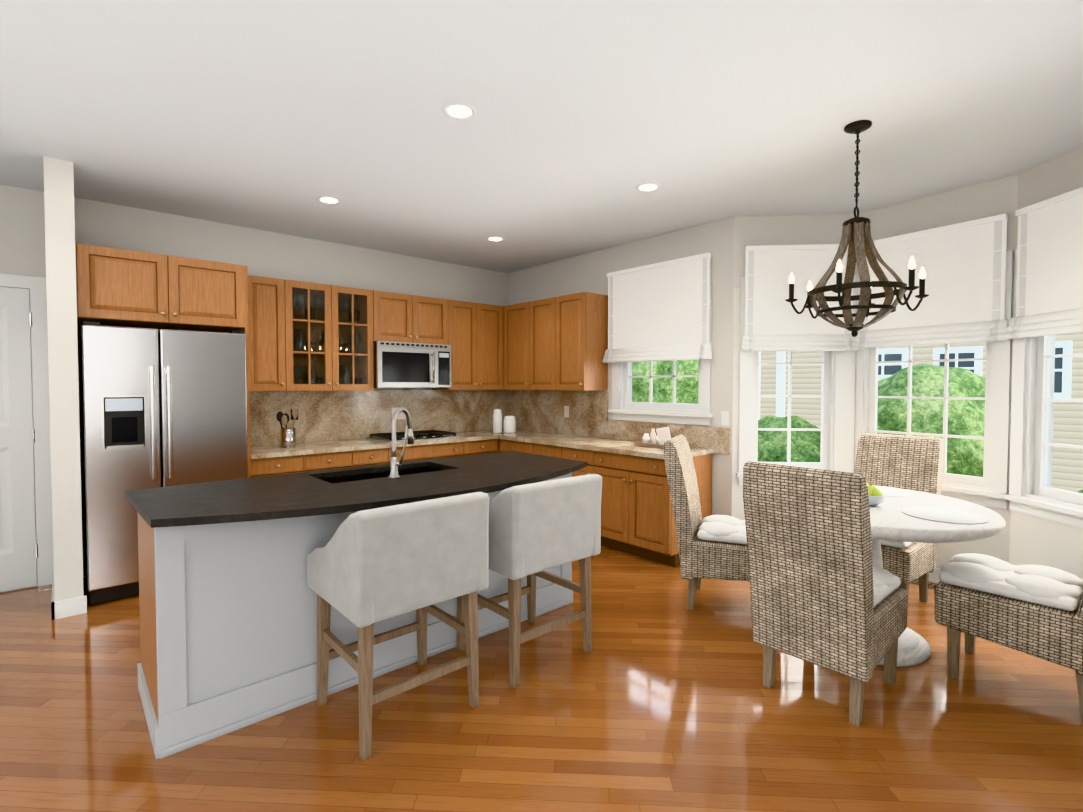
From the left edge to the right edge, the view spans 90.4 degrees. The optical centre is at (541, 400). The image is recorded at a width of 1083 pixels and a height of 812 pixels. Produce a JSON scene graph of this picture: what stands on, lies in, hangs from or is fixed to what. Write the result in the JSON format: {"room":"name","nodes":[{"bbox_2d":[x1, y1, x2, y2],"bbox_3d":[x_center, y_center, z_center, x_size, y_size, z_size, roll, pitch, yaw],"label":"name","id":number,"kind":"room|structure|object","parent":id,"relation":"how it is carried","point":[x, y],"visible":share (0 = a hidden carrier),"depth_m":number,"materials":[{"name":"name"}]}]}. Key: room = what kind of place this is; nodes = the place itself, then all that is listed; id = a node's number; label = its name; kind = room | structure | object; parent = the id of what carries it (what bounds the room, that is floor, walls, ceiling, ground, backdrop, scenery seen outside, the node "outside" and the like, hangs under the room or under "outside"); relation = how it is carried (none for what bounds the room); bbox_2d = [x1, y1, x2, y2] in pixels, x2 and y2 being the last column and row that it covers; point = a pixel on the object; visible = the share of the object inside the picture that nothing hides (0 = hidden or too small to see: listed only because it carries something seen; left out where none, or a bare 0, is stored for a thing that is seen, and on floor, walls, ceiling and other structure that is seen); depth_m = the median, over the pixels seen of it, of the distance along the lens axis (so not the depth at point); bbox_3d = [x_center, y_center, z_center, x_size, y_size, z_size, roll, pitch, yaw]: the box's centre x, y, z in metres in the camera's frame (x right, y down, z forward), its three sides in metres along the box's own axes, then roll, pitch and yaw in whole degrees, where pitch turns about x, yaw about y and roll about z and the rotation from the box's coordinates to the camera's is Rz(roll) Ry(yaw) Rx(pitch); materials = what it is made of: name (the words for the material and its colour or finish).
{"room":"kitchen","nodes":[
{"label":"kitchen","id":0,"kind":"room"},
{"bbox_2d":[43,156,83,600],"bbox_3d":[-3.129,-0.068,3.526,0.133,2.740,0.789,-1,2,-42],"label":"wall","id":1,"kind":"structure","parent":0,"point":[63,364],"depth_m":3.23,"materials":[{"name":"white paint"}]},
{"bbox_2d":[0,184,508,592],"bbox_3d":[-2.979,-0.089,4.296,7.090,2.740,0.160,-1,2,-42],"label":"wall","id":2,"kind":"structure","parent":0,"point":[261,253],"depth_m":4.50,"materials":[{"name":"white paint"}]},
{"bbox_2d":[0,273,53,591],"bbox_3d":[-3.777,0.233,3.419,0.970,2.145,0.104,-1,2,-42],"label":"door","id":3,"kind":"structure","parent":2,"relation":"attached to","point":[21,550],"depth_m":3.68,"materials":[{"name":"white wood"}]},
{"bbox_2d":[251,275,286,390],"bbox_3d":[-2.355,-0.540,4.507,0.300,0.929,0.330,-1,2,-42],"label":"upper cabinet","id":4,"kind":"object","parent":2,"relation":"attached to","point":[268,295],"depth_m":4.40,"materials":[{"name":"brown wood"}]},
{"bbox_2d":[287,280,374,390],"bbox_3d":[-1.955,-0.550,4.862,0.770,0.929,0.330,-1,2,-42],"label":"upper cabinet","id":5,"kind":"object","parent":2,"relation":"attached to","point":[325,360],"depth_m":4.86,"materials":[{"name":"brown wood"}]},
{"bbox_2d":[373,339,450,387],"bbox_3d":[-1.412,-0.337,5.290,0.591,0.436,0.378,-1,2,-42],"label":"microwave","id":6,"kind":"object","parent":2,"relation":"attached to","point":[398,362],"depth_m":5.13,"materials":[{"name":"silver metal"}]},
{"bbox_2d":[375,291,450,342],"bbox_3d":[-1.368,-0.564,5.384,0.800,0.929,0.330,-1,2,-42],"label":"upper cabinet","id":7,"kind":"object","parent":2,"relation":"attached to","point":[420,319],"depth_m":5.26,"materials":[{"name":"brown wood"}]},
{"bbox_2d":[435,343,454,386],"bbox_3d":[-1.117,-0.345,5.552,0.199,0.436,0.378,-1,2,-42],"label":"control panel","id":8,"kind":"object","parent":2,"relation":"attached to","point":[444,352],"depth_m":5.43,"materials":[{"name":"silver metal"}]},
{"bbox_2d":[451,300,502,386],"bbox_3d":[-0.803,-0.578,5.886,0.712,0.929,0.330,-1,2,-42],"label":"upper cabinet","id":9,"kind":"object","parent":2,"relation":"attached to","point":[476,328],"depth_m":5.77,"materials":[{"name":"brown wood"}]},
{"bbox_2d":[0,546,1082,811],"bbox_3d":[-0.138,1.415,1.637,7.750,0.120,7.970,-1,2,-42],"label":"floor","id":10,"kind":"structure","parent":0,"point":[658,698],"depth_m":2.18,"materials":[{"name":"brown wood"}]},
{"bbox_2d":[80,321,247,604],"bbox_3d":[-2.711,0.389,3.885,0.912,1.783,0.790,-1,2,-42],"label":"fridge","id":11,"kind":"object","parent":10,"relation":"on","point":[164,407],"visible":0.71,"depth_m":3.52,"materials":[{"name":"silver metal"}]},
{"bbox_2d":[75,243,254,477],"bbox_3d":[-2.756,0.148,3.944,0.968,2.284,0.667,-1,2,-42],"label":"tall cabinet","id":12,"kind":"object","parent":10,"relation":"on","point":[115,287],"depth_m":3.66,"materials":[{"name":"brown wood"}]},
{"bbox_2d":[255,463,274,476],"bbox_3d":[-2.265,0.857,4.453,0.400,0.839,0.588,-1,2,-42],"label":"base cabinet","id":13,"kind":"object","parent":10,"relation":"on","point":[259,471],"depth_m":4.15,"materials":[{"name":"brown wood"}]},
{"bbox_2d":[137,491,572,758],"bbox_3d":[-0.852,0.875,2.993,2.203,0.885,0.713,-1,2,-42],"label":"kitchen island","id":14,"kind":"object","parent":10,"relation":"on","point":[228,615],"depth_m":2.23,"materials":[{"name":"white wood"}]},
{"bbox_2d":[125,451,586,546],"bbox_3d":[-0.724,0.422,2.842,2.270,0.030,1.030,-1,2,-42],"label":"island countertop","id":15,"kind":"structure","parent":14,"relation":"on","point":[187,513],"depth_m":2.41,"materials":[{"name":"black stone"}]},
{"bbox_2d":[321,463,444,482],"bbox_3d":[-0.873,0.525,3.034,0.760,0.212,0.370,-1,2,-42],"label":"sink","id":16,"kind":"object","parent":15,"relation":"in","point":[424,466],"depth_m":3.16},
{"bbox_2d":[385,407,413,478],"bbox_3d":[-0.734,0.222,2.868,0.189,0.366,0.173,-1,2,-42],"label":"faucet","id":17,"kind":"object","parent":15,"relation":"on","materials":[{"name":"silver metal"}]},
{"bbox_2d":[307,492,488,760],"bbox_3d":[-0.621,0.866,2.338,0.590,0.940,0.578,-1,2,-42],"label":"stool","id":18,"kind":"object","parent":10,"relation":"on","point":[367,569],"visible":1,"depth_m":2.12,"materials":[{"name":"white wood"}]},
{"bbox_2d":[251,387,606,478],"bbox_3d":[-1.104,0.196,3.914,1.445,0.510,2.866,-1,2,-42],"label":"backsplash","id":19,"kind":"structure","parent":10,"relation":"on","point":[349,428],"depth_m":5.24,"materials":[{"name":"brown stone"}]},
{"bbox_2d":[276,408,297,446],"bbox_3d":[-2.135,0.227,4.545,0.181,0.330,0.129,-1,2,-42],"label":"utensil crock","id":20,"kind":"object","parent":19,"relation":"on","point":[288,437],"visible":1,"depth_m":4.51,"materials":[{"name":"silver metal"}]},
{"bbox_2d":[456,474,601,687],"bbox_3d":[-0.083,0.852,2.816,0.590,0.940,0.578,-1,2,-42],"label":"stool","id":21,"kind":"object","parent":10,"relation":"on","point":[537,529],"visible":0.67,"depth_m":2.56,"materials":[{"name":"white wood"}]},
{"bbox_2d":[435,387,622,478],"bbox_3d":[-0.508,0.181,4.444,0.150,0.510,2.866,-1,2,-42],"label":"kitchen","id":22,"kind":"object","parent":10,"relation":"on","point":[614,428],"depth_m":4.72,"materials":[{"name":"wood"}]},
{"bbox_2d":[459,387,730,474],"bbox_3d":[0.059,0.167,4.948,1.367,0.510,2.866,-1,2,-42],"label":"backsplash","id":23,"kind":"structure","parent":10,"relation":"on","point":[703,441],"depth_m":4.48,"materials":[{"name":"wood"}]},
{"bbox_2d":[249,390,730,459],"bbox_3d":[-0.544,0.182,4.425,2.962,0.509,2.887,-1,2,-42],"label":"countertop","id":24,"kind":"structure","parent":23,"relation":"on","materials":[{"name":"stone"}]},
{"bbox_2d":[366,430,459,442],"bbox_3d":[-1.257,0.349,5.284,0.760,0.048,0.490,-1,2,-42],"label":"cooktop","id":25,"kind":"object","parent":24,"relation":"in","point":[423,435],"depth_m":5.18,"materials":[{"name":"black metal"}]},
{"bbox_2d":[493,409,501,432],"bbox_3d":[-0.481,0.226,5.883,0.100,0.258,0.100,-1,2,-42],"label":"canister","id":26,"kind":"object","parent":24,"relation":"on","point":[497,420],"visible":1,"depth_m":5.84,"materials":[{"name":"white ceramic"}]},
{"bbox_2d":[503,416,515,432],"bbox_3d":[-0.349,0.262,5.908,0.140,0.185,0.140,-1,2,-42],"label":"canister","id":27,"kind":"object","parent":24,"relation":"on","point":[509,424],"visible":1,"depth_m":5.85,"materials":[{"name":"white ceramic"}]},
{"bbox_2d":[634,427,670,448],"bbox_3d":[0.971,0.306,4.566,0.200,0.170,0.300,-1,2,-42],"label":"tray","id":28,"kind":"object","parent":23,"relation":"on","point":[660,439],"visible":0.9,"depth_m":4.53,"materials":[{"name":"brown wood"}]},
{"bbox_2d":[601,459,711,566],"bbox_3d":[0.931,0.854,4.563,0.600,0.839,0.785,-1,2,-42],"label":"base cabinet","id":29,"kind":"object","parent":10,"relation":"on","point":[637,515],"depth_m":4.32,"materials":[{"name":"brown wood"}]},
{"bbox_2d":[664,434,749,609],"bbox_3d":[1.172,0.776,3.451,0.693,1.057,0.480,1,2,23],"label":"chair","id":30,"kind":"object","parent":10,"relation":"on","point":[712,547],"visible":0.75,"depth_m":3.32,"materials":[{"name":"wicker"}]},
{"bbox_2d":[743,461,907,725],"bbox_3d":[1.319,0.803,2.480,0.693,1.057,0.480,-1,2,-42],"label":"chair","id":31,"kind":"object","parent":10,"relation":"on","point":[825,593],"visible":1,"depth_m":2.27,"materials":[{"name":"wicker"}]},
{"bbox_2d":[855,433,942,601],"bbox_3d":[2.218,0.775,3.493,0.693,1.057,0.480,-1,2,-42],"label":"chair","id":32,"kind":"object","parent":10,"relation":"on","point":[913,463],"visible":0.33,"depth_m":3.53,"materials":[{"name":"wicker"}]},
{"bbox_2d":[910,579,935,588],"bbox_3d":[2.652,1.290,3.836,0.100,0.006,0.320,-1,2,-34],"label":"floor vent","id":33,"kind":"object","parent":10,"relation":"in","point":[930,585],"visible":0.19,"depth_m":3.78,"materials":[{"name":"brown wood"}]},
{"bbox_2d":[869,489,1005,666],"bbox_3d":[1.769,0.938,2.978,1.200,0.760,1.200,-1,2,-42],"label":"table","id":34,"kind":"object","parent":10,"relation":"on","point":[890,520],"visible":0.27,"depth_m":2.64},
{"bbox_2d":[866,483,886,505],"bbox_3d":[1.750,0.498,2.889,0.176,0.122,0.176,-1,2,-42],"label":"fruit bowl","id":35,"kind":"object","parent":34,"relation":"on","point":[876,495],"visible":0.5,"depth_m":2.84,"materials":[{"name":"grey ceramic"}]},
{"bbox_2d":[875,486,912,496],"bbox_3d":[2.033,0.547,3.247,0.343,0.004,0.343,1,2,42],"label":"placemat","id":36,"kind":"object","parent":34,"relation":"on","point":[891,492],"depth_m":3.18,"materials":[{"name":"grey fabric"}]},
{"bbox_2d":[901,507,988,523],"bbox_3d":[1.971,0.564,2.640,0.343,0.004,0.343,1,2,42],"label":"placemat","id":37,"kind":"object","parent":34,"relation":"on","point":[943,515],"depth_m":2.62,"materials":[{"name":"grey fabric"}]},
{"bbox_2d":[934,553,1082,720],"bbox_3d":[2.293,0.803,2.490,0.480,1.057,0.693,-1,2,-42],"label":"chair","id":38,"kind":"object","parent":10,"relation":"on","point":[1035,610],"visible":1,"depth_m":2.42,"materials":[{"name":"wicker"}]},
{"bbox_2d":[0,0,1082,272],"bbox_3d":[-0.138,-1.444,1.558,7.750,0.120,7.970,-1,2,-42],"label":"ceiling","id":39,"kind":"structure","parent":0,"point":[278,116],"depth_m":2.62,"materials":[{"name":"white paint"}]},
{"bbox_2d":[316,196,340,203],"bbox_3d":[-1.538,-1.445,3.893,0.169,0.005,0.169,1,2,39],"label":"recessed light","id":40,"kind":"object","parent":39,"relation":"in","point":[324,199],"depth_m":3.89,"materials":[{"name":"white"}]},
{"bbox_2d":[442,102,476,119],"bbox_3d":[-0.401,-1.410,2.630,0.169,0.005,0.169,1,2,39],"label":"recessed light","id":41,"kind":"object","parent":39,"relation":"in","point":[459,110],"depth_m":2.62,"materials":[{"name":"white"}]},
{"bbox_2d":[486,236,504,241],"bbox_3d":[-0.421,-1.474,4.925,0.169,0.005,0.169,1,2,42],"label":"recessed light","id":42,"kind":"object","parent":39,"relation":"in","point":[493,238],"depth_m":4.91,"materials":[{"name":"white"}]},
{"bbox_2d":[635,182,660,191],"bbox_3d":[0.721,-1.438,3.640,0.169,0.005,0.169,1,2,42],"label":"recessed light","id":43,"kind":"object","parent":39,"relation":"in","point":[650,186],"depth_m":3.64,"materials":[{"name":"white"}]},
{"bbox_2d":[785,120,928,336],"bbox_3d":[1.634,-0.873,2.794,0.675,1.090,0.624,-1,2,-42],"label":"chandelier","id":44,"kind":"object","parent":39,"relation":"hanging from","point":[857,239],"visible":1,"depth_m":2.75,"materials":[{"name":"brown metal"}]},
{"bbox_2d":[508,216,734,516],"bbox_3d":[0.629,-0.121,5.452,0.160,2.740,2.905,-1,2,-42],"label":"wall","id":45,"kind":"structure","parent":0,"point":[587,272],"depth_m":4.55,"materials":[{"name":"white paint"}]},
{"bbox_2d":[503,297,554,386],"bbox_3d":[-0.018,-0.576,5.795,0.330,0.929,0.845,-1,2,-42],"label":"upper cabinet","id":46,"kind":"object","parent":45,"relation":"attached to","point":[528,327],"depth_m":5.67,"materials":[{"name":"brown wood"}]},
{"bbox_2d":[555,292,607,386],"bbox_3d":[0.395,-0.563,5.329,0.330,0.929,0.400,-1,2,-42],"label":"upper cabinet","id":47,"kind":"object","parent":45,"relation":"attached to","point":[581,319],"depth_m":5.19,"materials":[{"name":"brown wood"}]},
{"bbox_2d":[608,270,712,425],"bbox_3d":[1.092,-0.441,4.881,0.215,1.280,1.100,-1,2,-42],"label":"window","id":48,"kind":"structure","parent":45,"relation":"in","point":[624,407],"depth_m":4.84,"materials":[{"name":"white wood"}]},
{"bbox_2d":[602,252,711,362],"bbox_3d":[0.999,-0.781,4.805,0.082,0.865,1.143,-1,2,-42],"label":"window blind","id":49,"kind":"object","parent":48,"relation":"attached to","point":[660,311],"visible":0.98,"depth_m":4.75,"materials":[{"name":"white fabric"}]},
{"bbox_2d":[721,411,729,425],"bbox_3d":[1.492,0.149,4.362,0.005,0.120,0.070,-1,2,-42],"label":"switch plates","id":50,"kind":"object","parent":45,"relation":"attached to","point":[725,418],"visible":1,"depth_m":4.36,"materials":[{"name":"white plastic"}]},
{"bbox_2d":[732,214,857,520],"bbox_3d":[2.050,-0.091,4.354,1.021,2.740,0.160,0,2,4],"label":"wall","id":51,"kind":"structure","parent":0,"point":[789,230],"depth_m":4.27,"materials":[{"name":"white paint"}]},
{"bbox_2d":[51,568,940,619],"bbox_3d":[-0.138,1.303,1.634,7.430,0.105,7.650,-1,2,-42],"label":"baseboard","id":52,"kind":"structure","parent":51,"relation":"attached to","point":[68,607],"depth_m":3.27,"materials":[{"name":"white wood"}]},
{"bbox_2d":[858,174,1017,568],"bbox_3d":[2.833,-0.077,3.870,0.160,2.740,1.008,-1,2,-34],"label":"wall","id":53,"kind":"structure","parent":0,"point":[999,196],"depth_m":3.65,"materials":[{"name":"white paint"}]},
{"bbox_2d":[736,249,1082,527],"bbox_3d":[2.538,-0.131,3.635,0.912,1.660,2.463,-1,2,-34],"label":"window","id":54,"kind":"structure","parent":53,"relation":"in","point":[989,488],"depth_m":3.59,"materials":[{"name":"white wood"}]},
{"bbox_2d":[741,244,858,351],"bbox_3d":[2.011,-0.794,4.196,0.864,0.825,0.082,0,2,4],"label":"window blind","id":55,"kind":"object","parent":54,"relation":"attached to","point":[775,321],"visible":0.92,"depth_m":4.21,"materials":[{"name":"white fabric"}]},
{"bbox_2d":[854,213,1008,347],"bbox_3d":[2.702,-0.793,3.793,0.082,0.805,0.931,-1,2,-34],"label":"window blind","id":56,"kind":"object","parent":54,"relation":"attached to","point":[963,264],"visible":0.85,"depth_m":3.69,"materials":[{"name":"white fabric"}]},
{"bbox_2d":[1004,187,1082,338],"bbox_3d":[2.979,-0.776,3.001,0.082,0.795,0.792,0,2,-2],"label":"window blind","id":57,"kind":"object","parent":54,"relation":"attached to","point":[1049,291],"visible":1,"depth_m":3.15,"materials":[{"name":"white fabric"}]},
{"bbox_2d":[1009,146,1082,579],"bbox_3d":[3.120,-0.054,3.029,0.160,2.740,0.849,0,2,-2],"label":"wall","id":58,"kind":"structure","parent":0,"point":[1034,540],"depth_m":3.22,"materials":[{"name":"white paint"}]},
{"label":"outside","id":59,"kind":"structure","parent":0,"visible":0},
{"bbox_3d":[10.878,1.403,21.569,35.030,0.100,42.000,-1,2,-42],"label":"ground","id":60,"kind":"structure","parent":59,"visible":0},
{"bbox_2d":[632,359,698,403],"bbox_3d":[1.724,-0.034,10.340,2.425,5.201,3.873,-1,2,-42],"label":"bush","id":61,"kind":"object","parent":60,"relation":"on","point":[686,394],"depth_m":8.83,"materials":[{"name":"green plant"}]},
{"bbox_2d":[757,415,820,461],"bbox_3d":[3.161,1.209,7.220,1.842,2.028,2.301,-1,2,-42],"label":"bush","id":62,"kind":"object","parent":60,"relation":"on","point":[802,450],"depth_m":6.70,"materials":[{"name":"green plant"}]},
{"bbox_2d":[758,332,1082,491],"bbox_3d":[7.940,-2.050,13.508,6.600,7.250,18.600,-1,2,-42],"label":"house","id":63,"kind":"structure","parent":60,"relation":"on","point":[1068,379],"depth_m":9.59,"materials":[{"name":"grey"}]},
{"bbox_2d":[877,364,984,476],"bbox_3d":[4.327,0.921,6.110,2.101,2.652,1.967,-1,2,-42],"label":"bush","id":64,"kind":"object","parent":60,"relation":"on","point":[889,410],"depth_m":5.48,"materials":[{"name":"green plant"}]}
]}

